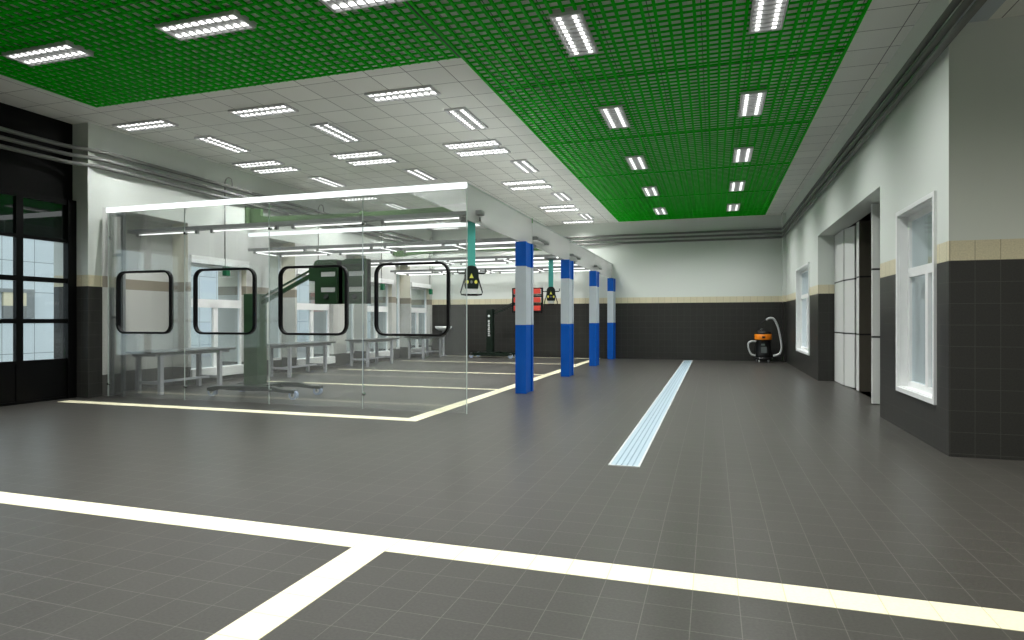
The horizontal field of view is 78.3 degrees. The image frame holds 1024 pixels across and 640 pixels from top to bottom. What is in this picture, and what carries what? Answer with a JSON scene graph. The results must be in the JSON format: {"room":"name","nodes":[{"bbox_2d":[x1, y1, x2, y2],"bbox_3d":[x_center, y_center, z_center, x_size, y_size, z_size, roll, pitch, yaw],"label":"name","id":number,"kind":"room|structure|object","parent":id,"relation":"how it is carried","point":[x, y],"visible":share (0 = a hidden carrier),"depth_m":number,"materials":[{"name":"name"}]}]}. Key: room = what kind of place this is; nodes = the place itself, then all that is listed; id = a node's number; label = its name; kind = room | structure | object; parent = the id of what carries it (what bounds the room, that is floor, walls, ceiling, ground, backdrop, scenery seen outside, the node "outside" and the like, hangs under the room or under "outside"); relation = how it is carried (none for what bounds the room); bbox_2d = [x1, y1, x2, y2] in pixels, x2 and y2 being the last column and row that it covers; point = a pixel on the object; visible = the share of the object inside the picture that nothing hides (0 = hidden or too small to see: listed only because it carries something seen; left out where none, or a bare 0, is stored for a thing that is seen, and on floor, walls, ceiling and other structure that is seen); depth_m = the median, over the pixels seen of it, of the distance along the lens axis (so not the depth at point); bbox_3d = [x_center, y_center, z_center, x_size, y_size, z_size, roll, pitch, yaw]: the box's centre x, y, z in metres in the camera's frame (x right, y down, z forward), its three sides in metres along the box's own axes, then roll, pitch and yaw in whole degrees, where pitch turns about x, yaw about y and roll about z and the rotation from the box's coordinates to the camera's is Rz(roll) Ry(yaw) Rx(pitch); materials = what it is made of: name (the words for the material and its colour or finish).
{"room":"auto repair shop","nodes":[
{"label":"auto repair shop","id":0,"kind":"room"},
{"bbox_2d":[0,102,72,199],"bbox_3d":[-10.759,-1.150,6.083,0.500,5.300,13.040,0,0,18],"label":"wall","id":1,"kind":"structure","parent":0,"point":[18,171],"depth_m":11.53,"materials":[{"name":"paint"}]},
{"bbox_2d":[0,187,76,406],"bbox_3d":[-9.765,-0.400,8.157,0.130,3.800,8.445,0,0,18],"label":"door","id":2,"kind":"structure","parent":1,"relation":"in","point":[26,215],"depth_m":11.54,"materials":[{"name":"black metal"}]},
{"bbox_2d":[54,122,431,397],"bbox_3d":[-6.215,-1.150,19.644,0.900,5.300,15.560,0,0,18],"label":"wall","id":3,"kind":"structure","parent":0,"point":[94,190],"depth_m":14.47,"materials":[{"name":"paint"}]},
{"bbox_2d":[190,255,248,376],"bbox_3d":[-7.188,-0.070,15.367,0.270,2.860,1.880,0,0,18],"label":"window","id":4,"kind":"structure","parent":3,"relation":"in","point":[214,304],"depth_m":15.41,"materials":[{"name":"white paint"}]},
{"bbox_2d":[273,250,281,359],"bbox_3d":[-6.874,-0.425,17.697,0.070,3.130,1.110,0,0,18],"label":"window","id":5,"kind":"structure","parent":3,"relation":"in","point":[279,357],"depth_m":18.17,"materials":[{"name":"white paint"}]},
{"bbox_2d":[296,268,334,364],"bbox_3d":[-6.006,-0.070,19.068,0.270,2.860,1.910,0,0,18],"label":"window","id":6,"kind":"structure","parent":3,"relation":"in","point":[311,307],"depth_m":19.07,"materials":[{"name":"white paint"}]},
{"bbox_2d":[245,207,452,222],"bbox_3d":[-4.003,-2.645,15.399,5.900,0.530,0.320,0,0,18],"label":"jib arm","id":7,"kind":"object","parent":3,"relation":"attached to","point":[252,215],"visible":0.59,"depth_m":15.54},
{"bbox_2d":[347,304,353,352],"bbox_3d":[-5.707,-0.425,21.350,0.070,3.130,1.180,0,0,18],"label":"window","id":8,"kind":"structure","parent":3,"relation":"in","point":[352,304],"depth_m":21.86,"materials":[{"name":"white paint"}]},
{"bbox_2d":[367,277,393,357],"bbox_3d":[-4.837,-0.070,22.726,0.270,2.860,1.830,0,0,18],"label":"window","id":9,"kind":"structure","parent":3,"relation":"in","point":[384,281],"depth_m":22.97,"materials":[{"name":"white paint"}]},
{"bbox_2d":[396,273,399,348],"bbox_3d":[-4.681,-0.425,24.560,0.070,3.130,1.120,0,0,18],"label":"window","id":10,"kind":"structure","parent":3,"relation":"in","point":[398,275],"depth_m":25.05,"materials":[{"name":"white paint"}]},
{"bbox_2d":[411,282,430,351],"bbox_3d":[-3.825,-0.070,25.893,0.270,2.860,1.780,0,0,18],"label":"window","id":11,"kind":"structure","parent":3,"relation":"in","point":[421,286],"depth_m":25.89,"materials":[{"name":"white paint"}]},
{"bbox_2d":[393,245,541,256],"bbox_3d":[-1.494,-2.655,22.838,6.150,0.530,0.320,0,0,18],"label":"jib arm","id":12,"kind":"object","parent":3,"relation":"attached to","point":[398,253],"visible":0.38,"depth_m":23.16},
{"bbox_2d":[0,0,961,240],"bbox_3d":[-1.260,-3.280,11.243,14.091,0.080,28.453,0,0,18],"label":"pipe","id":13,"kind":"object","parent":3,"relation":"attached to","point":[952,6],"visible":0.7,"depth_m":12.26,"materials":[{"name":"metal"}]},
{"bbox_2d":[222,177,232,275],"bbox_3d":[-6.982,-2.302,15.471,0.120,2.444,0.263,0,0,18],"label":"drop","id":14,"kind":"object","parent":13,"relation":"attached to","point":[224,273],"visible":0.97,"depth_m":15.41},
{"bbox_2d":[318,204,323,259],"bbox_3d":[-5.816,-2.302,19.119,0.120,2.444,0.263,0,0,18],"label":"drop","id":15,"kind":"object","parent":13,"relation":"attached to","point":[321,204],"visible":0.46,"depth_m":19.06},
{"bbox_2d":[380,224,385,289],"bbox_3d":[-4.654,-2.302,22.758,0.120,2.444,0.263,0,0,18],"label":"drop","id":16,"kind":"object","parent":13,"relation":"attached to","point":[382,286],"visible":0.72,"depth_m":22.70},
{"bbox_2d":[0,0,973,244],"bbox_3d":[-1.260,-3.130,11.243,14.091,0.080,28.453,0,0,18],"label":"pipe","id":17,"kind":"object","parent":3,"relation":"attached to","point":[965,4],"visible":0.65,"depth_m":12.05,"materials":[{"name":"metal"}]},
{"bbox_2d":[0,0,986,245],"bbox_3d":[-1.260,-2.980,11.243,14.091,0.080,28.453,0,0,18],"label":"pipe","id":18,"kind":"object","parent":3,"relation":"attached to","point":[977,4],"visible":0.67,"depth_m":11.77,"materials":[{"name":"metal"}]},
{"bbox_2d":[0,355,1023,639],"bbox_3d":[1.243,1.574,10.626,20.700,0.152,29.000,0,0,18],"label":"floor","id":19,"kind":"structure","parent":0,"point":[772,500],"depth_m":4.78,"materials":[{"name":"tile"}]},
{"bbox_2d":[121,274,125,396],"bbox_3d":[-7.776,-0.310,12.395,0.360,3.620,0.060,0,0,18],"label":"frame","id":20,"kind":"object","parent":19,"relation":"on","point":[123,279],"visible":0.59,"depth_m":12.32,"materials":[{"name":"grey metal"}]},
{"bbox_2d":[107,208,177,398],"bbox_3d":[-7.027,-0.302,12.054,1.882,3.604,0.085,0,0,18],"label":"screen panel","id":21,"kind":"object","parent":19,"relation":"on","point":[124,236],"visible":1,"depth_m":12.22,"materials":[{"name":"clear glass"}]},
{"bbox_2d":[137,347,235,394],"bbox_3d":[-7.053,1.062,13.508,0.720,0.875,2.300,0,0,18],"label":"workbench","id":22,"kind":"object","parent":19,"relation":"on","point":[198,351],"visible":0.84,"depth_m":13.19,"materials":[{"name":"metal"}]},
{"bbox_2d":[183,202,265,402],"bbox_3d":[-5.227,-0.302,11.478,1.882,3.604,0.085,0,0,18],"label":"screen panel","id":23,"kind":"object","parent":19,"relation":"on","point":[196,274],"visible":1,"depth_m":11.56,"materials":[{"name":"clear glass"}]},
{"bbox_2d":[106,182,466,212],"bbox_3d":[-4.334,-2.152,11.190,7.590,0.095,0.060,0,0,18],"label":"rail","id":24,"kind":"object","parent":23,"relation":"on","point":[460,185],"visible":1,"depth_m":10.99,"materials":[{"name":"metal"}]},
{"bbox_2d":[207,258,370,399],"bbox_3d":[-4.204,0.190,12.272,3.460,2.620,0.940,0,0,18],"label":"heater","id":25,"kind":"object","parent":19,"relation":"on","point":[329,282],"visible":0.94,"depth_m":12.08,"materials":[{"name":"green metal"}]},
{"bbox_2d":[321,272,334,276],"bbox_3d":[-3.409,-0.855,11.787,0.310,0.090,0.120,0,0,18],"label":"heat lamp","id":26,"kind":"object","parent":25,"relation":"attached to","point":[323,274],"depth_m":11.73,"materials":[{"name":"white paint"}]},
{"bbox_2d":[321,287,334,291],"bbox_3d":[-3.409,-0.565,11.787,0.310,0.090,0.120,0,0,18],"label":"heat lamp","id":27,"kind":"object","parent":25,"relation":"attached to","point":[323,289],"depth_m":11.73,"materials":[{"name":"white paint"}]},
{"bbox_2d":[349,271,363,275],"bbox_3d":[-2.837,-0.855,11.604,0.310,0.090,0.120,0,0,18],"label":"heat lamp","id":28,"kind":"object","parent":25,"relation":"attached to","point":[351,273],"depth_m":11.55,"materials":[{"name":"white paint"}]},
{"bbox_2d":[349,287,363,291],"bbox_3d":[-2.837,-0.565,11.604,0.310,0.090,0.120,0,0,18],"label":"heat lamp","id":29,"kind":"object","parent":25,"relation":"attached to","point":[351,289],"depth_m":11.55,"materials":[{"name":"white paint"}]},
{"bbox_2d":[267,341,335,377],"bbox_3d":[-5.826,1.062,17.347,0.720,0.875,2.300,0,0,18],"label":"workbench","id":30,"kind":"object","parent":19,"relation":"on","point":[289,346],"visible":0.86,"depth_m":16.88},
{"bbox_2d":[268,196,358,407],"bbox_3d":[-3.427,-0.302,10.903,1.882,3.604,0.085,0,0,18],"label":"screen panel","id":31,"kind":"object","parent":19,"relation":"on","point":[346,274],"visible":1,"depth_m":11.01,"materials":[{"name":"clear glass"}]},
{"bbox_2d":[345,338,398,366],"bbox_3d":[-4.639,1.062,21.062,0.720,0.875,2.300,0,0,18],"label":"workbench","id":32,"kind":"object","parent":19,"relation":"on","point":[367,341],"visible":1,"depth_m":20.35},
{"bbox_2d":[362,188,466,413],"bbox_3d":[-1.619,-0.302,10.325,1.898,3.604,0.085,0,0,18],"label":"screen panel","id":33,"kind":"object","parent":19,"relation":"on","point":[376,273],"visible":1,"depth_m":10.32,"materials":[{"name":"clear glass"}]},
{"bbox_2d":[404,335,445,358],"bbox_3d":[-3.406,1.062,24.919,0.720,0.875,2.300,0,0,18],"label":"workbench","id":34,"kind":"object","parent":19,"relation":"on","point":[409,338],"visible":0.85,"depth_m":24.18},
{"bbox_2d":[435,326,451,355],"bbox_3d":[-2.860,0.880,26.267,0.720,1.240,0.720,0,0,18],"label":"basin","id":35,"kind":"object","parent":19,"relation":"on","point":[441,328],"visible":0.77,"depth_m":26.22,"materials":[{"name":"ceramic"}]},
{"bbox_2d":[469,288,542,357],"bbox_3d":[-0.186,0.117,24.993,2.930,2.765,0.910,0,0,18],"label":"heater","id":36,"kind":"object","parent":19,"relation":"on","point":[537,292],"visible":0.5,"depth_m":24.93,"materials":[{"name":"grey metal"}]},
{"bbox_2d":[533,289,540,293],"bbox_3d":[0.950,-1.120,24.572,0.350,0.200,0.070,0,0,18],"label":"heat lamp","id":37,"kind":"object","parent":36,"relation":"attached to","point":[535,291],"depth_m":24.53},
{"bbox_2d":[533,297,540,301],"bbox_3d":[0.950,-0.790,24.572,0.350,0.200,0.070,0,0,18],"label":"heat lamp","id":38,"kind":"object","parent":36,"relation":"attached to","point":[535,299],"depth_m":24.53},
{"bbox_2d":[533,306,540,310],"bbox_3d":[0.950,-0.460,24.572,0.350,0.200,0.070,0,0,18],"label":"heat lamp","id":39,"kind":"object","parent":36,"relation":"attached to","point":[535,308],"depth_m":24.53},
{"bbox_2d":[515,241,536,393],"bbox_3d":[0.310,-0.060,13.223,0.230,3.120,0.880,0,0,18],"label":"striped post","id":40,"kind":"object","parent":19,"relation":"on","point":[523,250],"visible":1,"depth_m":12.82,"materials":[{"name":"paint"}]},
{"bbox_2d":[561,259,575,376],"bbox_3d":[1.536,-0.060,17.062,0.230,3.120,0.880,0,0,18],"label":"striped post","id":41,"kind":"object","parent":19,"relation":"on","point":[567,266],"visible":1,"depth_m":16.66,"materials":[{"name":"paint"}]},
{"bbox_2d":[408,183,612,277],"bbox_3d":[1.034,-1.900,17.474,1.212,0.600,15.240,0,0,18],"label":"beam","id":42,"kind":"structure","parent":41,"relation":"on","point":[499,217],"depth_m":12.29,"materials":[{"name":"silver metal"}]},
{"bbox_2d":[142,210,484,234],"bbox_3d":[-4.109,-1.748,11.601,7.610,0.135,0.160,0,0,18],"label":"rail","id":43,"kind":"object","parent":42,"relation":"attached to","point":[459,215],"visible":0.84,"depth_m":11.37,"materials":[{"name":"metal"}]},
{"bbox_2d":[457,217,485,295],"bbox_3d":[-0.686,-1.069,10.665,0.490,1.323,0.216,0,0,-4],"label":"hose","id":44,"kind":"object","parent":43,"relation":"hanging from","point":[473,281],"visible":0.91,"depth_m":10.61,"materials":[{"name":"teal plastic"}]},
{"bbox_2d":[248,222,479,236],"bbox_3d":[-3.689,-2.152,14.984,6.250,0.095,0.060,0,0,18],"label":"light bar","id":45,"kind":"object","parent":42,"relation":"attached to","point":[457,224],"visible":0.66,"depth_m":14.92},
{"bbox_2d":[248,236,548,257],"bbox_3d":[-2.914,-1.748,15.314,7.625,0.135,1.060,0,0,18],"label":"rail","id":46,"kind":"object","parent":42,"relation":"attached to","point":[394,246],"visible":0.93,"depth_m":15.31,"materials":[{"name":"metal"}]},
{"bbox_2d":[337,243,505,249],"bbox_3d":[-2.548,-2.152,18.556,6.250,0.095,0.060,0,0,18],"label":"light bar","id":47,"kind":"object","parent":42,"relation":"attached to","point":[490,243],"visible":0.02,"depth_m":18.58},
{"bbox_2d":[371,254,580,266],"bbox_3d":[-1.788,-1.748,18.838,7.625,0.135,1.060,0,0,18],"label":"rail","id":48,"kind":"object","parent":42,"relation":"attached to","point":[461,260],"visible":0.62,"depth_m":18.52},
{"bbox_2d":[542,257,559,304],"bbox_3d":[1.077,-1.069,17.398,0.490,1.323,0.216,0,0,4],"label":"hose","id":49,"kind":"object","parent":48,"relation":"hanging from","point":[550,295],"visible":1,"depth_m":17.33,"materials":[{"name":"teal plastic"}]},
{"bbox_2d":[408,257,543,261],"bbox_3d":[-1.421,-2.152,22.080,6.250,0.095,0.060,0,0,18],"label":"light bar","id":50,"kind":"object","parent":42,"relation":"attached to","point":[535,257],"visible":0.05,"depth_m":22.00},
{"bbox_2d":[390,265,602,275],"bbox_3d":[-0.662,-1.748,22.363,7.625,0.135,1.060,0,0,18],"label":"rail","id":51,"kind":"object","parent":42,"relation":"attached to","point":[539,269],"visible":0.76,"depth_m":22.37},
{"bbox_2d":[435,264,575,268],"bbox_3d":[-0.280,-2.152,25.652,6.250,0.095,0.060,0,0,18],"label":"light bar","id":52,"kind":"object","parent":42,"relation":"attached to","point":[560,264],"visible":0.24,"depth_m":25.79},
{"bbox_2d":[589,271,600,365],"bbox_3d":[2.760,-0.060,20.891,0.230,3.120,0.880,0,0,18],"label":"striped post","id":53,"kind":"object","parent":19,"relation":"on","point":[593,275],"visible":1,"depth_m":20.49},
{"bbox_2d":[607,278,615,358],"bbox_3d":[3.886,-0.060,24.416,0.230,3.120,0.880,0,0,18],"label":"striped post","id":54,"kind":"object","parent":19,"relation":"on","point":[611,282],"visible":0.98,"depth_m":24.01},
{"bbox_2d":[608,360,692,467],"bbox_3d":[3.829,1.496,14.839,0.320,0.012,17.640,0,0,18],"label":"drain grate","id":55,"kind":"object","parent":19,"relation":"on","point":[633,451],"visible":1,"depth_m":8.74,"materials":[{"name":"metal"}]},
{"bbox_2d":[747,317,782,362],"bbox_3d":[8.980,0.696,22.378,1.165,1.608,0.622,0,0,18],"label":"vacuum cleaner","id":56,"kind":"object","parent":19,"relation":"on","point":[763,338],"visible":1,"depth_m":22.16,"materials":[{"name":"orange plastic"}]},
{"bbox_2d":[0,0,1023,230],"bbox_3d":[1.252,-3.621,10.570,20.650,0.758,28.900,0,0,18],"label":"ceiling","id":57,"kind":"structure","parent":0,"point":[678,70],"depth_m":10.15,"materials":[{"name":"tile"}]},
{"bbox_2d":[2,38,93,65],"bbox_3d":[-6.520,-3.756,8.834,1.220,0.087,0.400,0,0,18],"label":"ceiling light","id":58,"kind":"object","parent":57,"relation":"attached to","point":[65,50],"visible":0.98,"depth_m":8.79,"materials":[{"name":"plastic"}]},
{"bbox_2d":[0,0,146,29],"bbox_3d":[-5.329,-3.765,5.998,6.934,0.030,3.298,0,0,18],"label":"ceiling vent","id":59,"kind":"object","parent":57,"relation":"in","point":[16,14],"depth_m":7.62,"materials":[{"name":"metal"}]},
{"bbox_2d":[112,118,178,131],"bbox_3d":[-7.119,-3.805,12.217,1.220,0.087,0.400,0,0,18],"label":"ceiling light","id":60,"kind":"object","parent":57,"relation":"attached to","point":[159,123],"visible":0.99,"depth_m":12.19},
{"bbox_2d":[155,7,255,40],"bbox_3d":[-3.891,-3.756,7.994,1.220,0.087,0.400,0,0,18],"label":"ceiling light","id":61,"kind":"object","parent":57,"relation":"attached to","point":[230,21],"visible":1,"depth_m":7.96,"materials":[{"name":"plastic"}]},
{"bbox_2d":[194,135,250,152],"bbox_3d":[-6.216,-3.805,13.566,0.400,0.087,1.220,0,0,18],"label":"ceiling light","id":62,"kind":"object","parent":57,"relation":"attached to","point":[209,139],"visible":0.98,"depth_m":13.48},
{"bbox_2d":[0,0,460,107],"bbox_3d":[-4.431,-3.765,8.808,6.934,0.030,2.618,0,0,18],"label":"ceiling panel","id":63,"kind":"object","parent":57,"relation":"in","point":[133,60],"depth_m":8.68,"materials":[{"name":"metal"}]},
{"bbox_2d":[232,159,284,168],"bbox_3d":[-6.151,-3.805,15.246,1.220,0.087,0.400,0,0,18],"label":"ceiling light","id":64,"kind":"object","parent":57,"relation":"attached to","point":[262,163],"visible":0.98,"depth_m":15.22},
{"bbox_2d":[228,103,298,118],"bbox_3d":[-4.500,-3.805,11.380,1.220,0.087,0.400,0,0,18],"label":"ceiling light","id":65,"kind":"object","parent":57,"relation":"attached to","point":[281,108],"visible":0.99,"depth_m":11.35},
{"bbox_2d":[250,166,300,173],"bbox_3d":[-5.953,-3.805,15.865,1.220,0.087,0.400,0,0,18],"label":"ceiling light","id":66,"kind":"object","parent":57,"relation":"attached to","point":[282,169],"visible":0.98,"depth_m":15.83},
{"bbox_2d":[308,176,345,187],"bbox_3d":[-5.047,-3.805,17.224,0.400,0.087,1.220,0,0,18],"label":"ceiling light","id":67,"kind":"object","parent":57,"relation":"attached to","point":[321,179],"visible":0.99,"depth_m":17.12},
{"bbox_2d":[310,122,361,142],"bbox_3d":[-3.539,-3.805,12.710,0.400,0.087,1.220,0,0,18],"label":"ceiling light","id":68,"kind":"object","parent":57,"relation":"attached to","point":[328,128],"visible":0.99,"depth_m":12.63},
{"bbox_2d":[330,150,385,159],"bbox_3d":[-3.532,-3.805,14.409,1.220,0.087,0.400,0,0,18],"label":"ceiling light","id":69,"kind":"object","parent":57,"relation":"attached to","point":[370,153],"visible":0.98,"depth_m":14.38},
{"bbox_2d":[339,196,379,201],"bbox_3d":[-4.751,-3.805,19.628,1.220,0.087,0.400,0,0,18],"label":"ceiling light","id":70,"kind":"object","parent":57,"relation":"attached to","point":[364,197],"visible":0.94,"depth_m":19.59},
{"bbox_2d":[319,0,409,12],"bbox_3d":[-1.624,-3.756,7.238,1.220,0.087,0.400,0,0,18],"label":"ceiling light","id":71,"kind":"object","parent":57,"relation":"attached to","point":[337,6],"visible":1,"depth_m":7.42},
{"bbox_2d":[346,157,398,165],"bbox_3d":[-3.334,-3.805,15.028,1.220,0.087,0.400,0,0,18],"label":"ceiling light","id":72,"kind":"object","parent":57,"relation":"attached to","point":[386,160],"visible":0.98,"depth_m":14.98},
{"bbox_2d":[382,203,409,209],"bbox_3d":[-3.841,-3.805,20.996,0.400,0.087,1.220,0,0,18],"label":"ceiling light","id":73,"kind":"object","parent":57,"relation":"attached to","point":[392,205],"visible":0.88,"depth_m":20.86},
{"bbox_2d":[364,85,440,102],"bbox_3d":[-1.833,-3.805,10.527,1.220,0.087,0.400,0,0,18],"label":"ceiling light","id":74,"kind":"object","parent":57,"relation":"attached to","point":[425,90],"visible":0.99,"depth_m":10.50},
{"bbox_2d":[403,168,437,180],"bbox_3d":[-2.370,-3.805,16.368,0.400,0.087,1.220,0,0,18],"label":"ceiling light","id":75,"kind":"object","parent":57,"relation":"attached to","point":[416,172],"visible":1,"depth_m":16.29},
{"bbox_2d":[430,227,460,229],"bbox_3d":[-2.739,-3.805,25.924,1.220,0.087,0.400,0,0,18],"label":"ceiling light","id":76,"kind":"object","parent":57,"relation":"attached to","point":[445,227],"visible":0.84,"depth_m":25.91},
{"bbox_2d":[444,107,487,130],"bbox_3d":[-0.843,-3.805,11.849,0.400,0.087,1.220,0,0,18],"label":"ceiling light","id":77,"kind":"object","parent":57,"relation":"attached to","point":[466,118],"visible":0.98,"depth_m":11.77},
{"bbox_2d":[442,139,501,149],"bbox_3d":[-0.865,-3.805,13.556,1.220,0.087,0.400,0,0,18],"label":"ceiling light","id":78,"kind":"object","parent":57,"relation":"attached to","point":[488,142],"visible":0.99,"depth_m":13.53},
{"bbox_2d":[454,147,510,156],"bbox_3d":[-0.667,-3.805,14.176,1.220,0.087,0.400,0,0,18],"label":"ceiling light","id":79,"kind":"object","parent":57,"relation":"attached to","point":[499,150],"visible":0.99,"depth_m":14.15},
{"bbox_2d":[500,179,546,185],"bbox_3d":[0.326,-3.805,17.281,1.220,0.087,0.400,0,0,18],"label":"ceiling light","id":80,"kind":"object","parent":57,"relation":"attached to","point":[532,181],"visible":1,"depth_m":17.25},
{"bbox_2d":[510,159,539,172],"bbox_3d":[0.326,-3.805,15.507,0.400,0.087,1.220,0,0,18],"label":"ceiling light","id":81,"kind":"object","parent":57,"relation":"attached to","point":[525,166],"visible":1,"depth_m":15.41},
{"bbox_2d":[508,184,552,190],"bbox_3d":[0.536,-3.805,17.938,1.220,0.087,0.400,0,0,18],"label":"ceiling light","id":82,"kind":"object","parent":57,"relation":"attached to","point":[542,186],"visible":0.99,"depth_m":17.90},
{"bbox_2d":[538,204,575,208],"bbox_3d":[1.501,-3.805,20.958,1.220,0.087,0.400,0,0,18],"label":"ceiling light","id":83,"kind":"object","parent":57,"relation":"attached to","point":[563,205],"visible":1,"depth_m":20.89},
{"bbox_2d":[543,207,579,211],"bbox_3d":[1.708,-3.805,21.605,1.220,0.087,0.400,0,0,18],"label":"ceiling light","id":84,"kind":"object","parent":57,"relation":"attached to","point":[576,208],"visible":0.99,"depth_m":21.59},
{"bbox_2d":[551,192,572,200],"bbox_3d":[1.531,-3.805,19.279,0.400,0.087,1.220,0,0,18],"label":"ceiling light","id":85,"kind":"object","parent":57,"relation":"attached to","point":[561,196],"visible":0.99,"depth_m":19.20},
{"bbox_2d":[549,6,597,56],"bbox_3d":[0.827,-3.756,8.239,0.400,0.087,1.220,0,0,18],"label":"ceiling light","id":86,"kind":"object","parent":57,"relation":"attached to","point":[571,26],"visible":0.99,"depth_m":8.12,"materials":[{"name":"plastic"}]},
{"bbox_2d":[561,220,594,223],"bbox_3d":[2.548,-3.805,24.235,1.220,0.087,0.400,0,0,18],"label":"ceiling light","id":87,"kind":"object","parent":57,"relation":"attached to","point":[579,221],"visible":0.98,"depth_m":24.18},
{"bbox_2d":[577,213,594,219],"bbox_3d":[2.709,-3.805,22.965,0.400,0.087,1.220,0,0,18],"label":"ceiling light","id":88,"kind":"object","parent":57,"relation":"attached to","point":[586,216],"visible":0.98,"depth_m":22.87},
{"bbox_2d":[598,102,629,128],"bbox_3d":[1.899,-3.756,11.592,0.400,0.087,1.220,0,0,18],"label":"ceiling light","id":89,"kind":"object","parent":57,"relation":"attached to","point":[614,116],"visible":0.99,"depth_m":11.48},
{"bbox_2d":[625,153,647,169],"bbox_3d":[2.970,-3.756,14.945,0.400,0.087,1.220,0,0,18],"label":"ceiling light","id":90,"kind":"object","parent":57,"relation":"attached to","point":[636,162],"visible":0.99,"depth_m":14.82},
{"bbox_2d":[407,0,871,91],"bbox_3d":[1.685,-3.765,7.982,5.208,0.030,3.328,0,0,18],"label":"ceiling panel","id":91,"kind":"object","parent":57,"relation":"in","point":[513,45],"depth_m":8.34,"materials":[{"name":"metal"}]},
{"bbox_2d":[642,185,659,195],"bbox_3d":[4.029,-3.756,18.260,0.400,0.087,1.220,0,0,18],"label":"ceiling light","id":92,"kind":"object","parent":57,"relation":"attached to","point":[651,190],"visible":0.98,"depth_m":18.17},
{"bbox_2d":[653,206,667,214],"bbox_3d":[5.089,-3.756,21.575,0.400,0.087,1.220,0,0,18],"label":"ceiling light","id":93,"kind":"object","parent":57,"relation":"attached to","point":[661,210],"visible":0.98,"depth_m":21.39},
{"bbox_2d":[495,51,846,145],"bbox_3d":[2.700,-3.765,11.159,5.208,0.030,3.358,0,0,18],"label":"ceiling panel","id":94,"kind":"object","parent":57,"relation":"in","point":[693,99],"depth_m":10.71,"materials":[{"name":"metal"}]},
{"bbox_2d":[546,123,810,178],"bbox_3d":[3.715,-3.765,14.335,5.208,0.030,3.328,0,0,18],"label":"ceiling panel","id":95,"kind":"object","parent":57,"relation":"in","point":[779,144],"depth_m":14.00,"materials":[{"name":"metal"}]},
{"bbox_2d":[578,164,789,200],"bbox_3d":[4.722,-3.765,17.488,5.208,0.030,3.308,0,0,18],"label":"ceiling panel","id":96,"kind":"object","parent":57,"relation":"in","point":[759,178],"depth_m":17.15,"materials":[{"name":"metal"}]},
{"bbox_2d":[599,191,776,221],"bbox_3d":[5.894,-3.765,21.156,5.208,0.030,4.408,0,0,18],"label":"ceiling panel","id":97,"kind":"object","parent":57,"relation":"in","point":[752,203],"depth_m":20.78,"materials":[{"name":"metal"}]},
{"bbox_2d":[727,202,739,210],"bbox_3d":[7.337,-3.756,20.857,0.400,0.087,1.220,0,0,18],"label":"ceiling light","id":98,"kind":"object","parent":57,"relation":"attached to","point":[730,207],"visible":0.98,"depth_m":20.70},
{"bbox_2d":[729,179,745,191],"bbox_3d":[6.277,-3.756,17.542,0.400,0.087,1.220,0,0,18],"label":"ceiling light","id":99,"kind":"object","parent":57,"relation":"attached to","point":[738,185],"visible":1,"depth_m":17.42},
{"bbox_2d":[733,144,753,162],"bbox_3d":[5.218,-3.756,14.227,0.400,0.087,1.220,0,0,18],"label":"ceiling light","id":100,"kind":"object","parent":57,"relation":"attached to","point":[741,154],"visible":0.99,"depth_m":14.11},
{"bbox_2d":[738,87,766,116],"bbox_3d":[4.147,-3.756,10.874,0.400,0.087,1.220,0,0,18],"label":"ceiling light","id":101,"kind":"object","parent":57,"relation":"attached to","point":[751,102],"visible":0.99,"depth_m":10.77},
{"bbox_2d":[749,0,788,33],"bbox_3d":[3.075,-3.756,7.521,0.400,0.087,1.220,0,0,18],"label":"ceiling light","id":102,"kind":"object","parent":57,"relation":"attached to","point":[766,15],"visible":1,"depth_m":7.69,"materials":[{"name":"plastic"}]},
{"bbox_2d":[432,213,785,361],"bbox_3d":[2.980,-1.150,24.847,15.250,5.300,0.650,0,0,18],"label":"wall","id":103,"kind":"structure","parent":0,"point":[696,300],"depth_m":24.08,"materials":[{"name":"paint"}]},
{"bbox_2d":[848,212,870,397],"bbox_3d":[7.721,-0.400,12.335,1.400,4.000,6.800,0,0,18],"label":"wall","id":104,"kind":"structure","parent":0,"point":[867,217],"depth_m":14.11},
{"bbox_2d":[786,0,994,458],"bbox_3d":[7.527,-1.150,14.733,0.430,5.300,16.550,0,0,18],"label":"wall","id":105,"kind":"structure","parent":0,"point":[939,137],"depth_m":7.23,"materials":[{"name":"paint"}]},
{"bbox_2d":[796,262,809,354],"bbox_3d":[8.543,-0.305,18.109,0.370,2.510,2.700,0,0,18],"label":"window","id":106,"kind":"structure","parent":105,"relation":"in","point":[803,272],"depth_m":19.29,"materials":[{"name":"white paint"}]},
{"bbox_2d":[835,204,879,403],"bbox_3d":[7.280,-0.285,12.450,0.912,3.550,5.950,0,0,18],"label":"door","id":107,"kind":"structure","parent":105,"relation":"in","point":[857,248],"depth_m":13.08,"materials":[{"name":"metal"}]},
{"bbox_2d":[896,191,936,404],"bbox_3d":[5.313,-0.258,8.002,0.370,2.485,1.600,0,0,18],"label":"window","id":108,"kind":"structure","parent":105,"relation":"in","point":[916,278],"depth_m":8.64,"materials":[{"name":"white paint"}]},
{"bbox_2d":[995,15,1023,460],"bbox_3d":[7.846,-1.150,6.154,5.400,5.300,0.400,0,0,18],"label":"wall","id":109,"kind":"structure","parent":0,"point":[1009,31],"depth_m":6.75,"materials":[{"name":"paint"}]},
{"label":"outside","id":110,"kind":"structure","parent":0,"visible":0},
{"bbox_2d":[0,236,369,361],"bbox_3d":[-18.009,-3.000,21.502,0.600,9.000,90.000,0,0,18],"label":"wall","id":111,"kind":"structure","parent":110,"point":[38,255],"depth_m":23.07,"materials":[{"name":"tile"}]},
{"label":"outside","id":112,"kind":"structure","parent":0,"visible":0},
{"bbox_2d":[191,343,369,367],"bbox_3d":[6.088,1.850,19.051,120.000,0.100,120.000,0,0,18],"label":"ground","id":113,"kind":"structure","parent":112,"point":[301,351],"depth_m":30.20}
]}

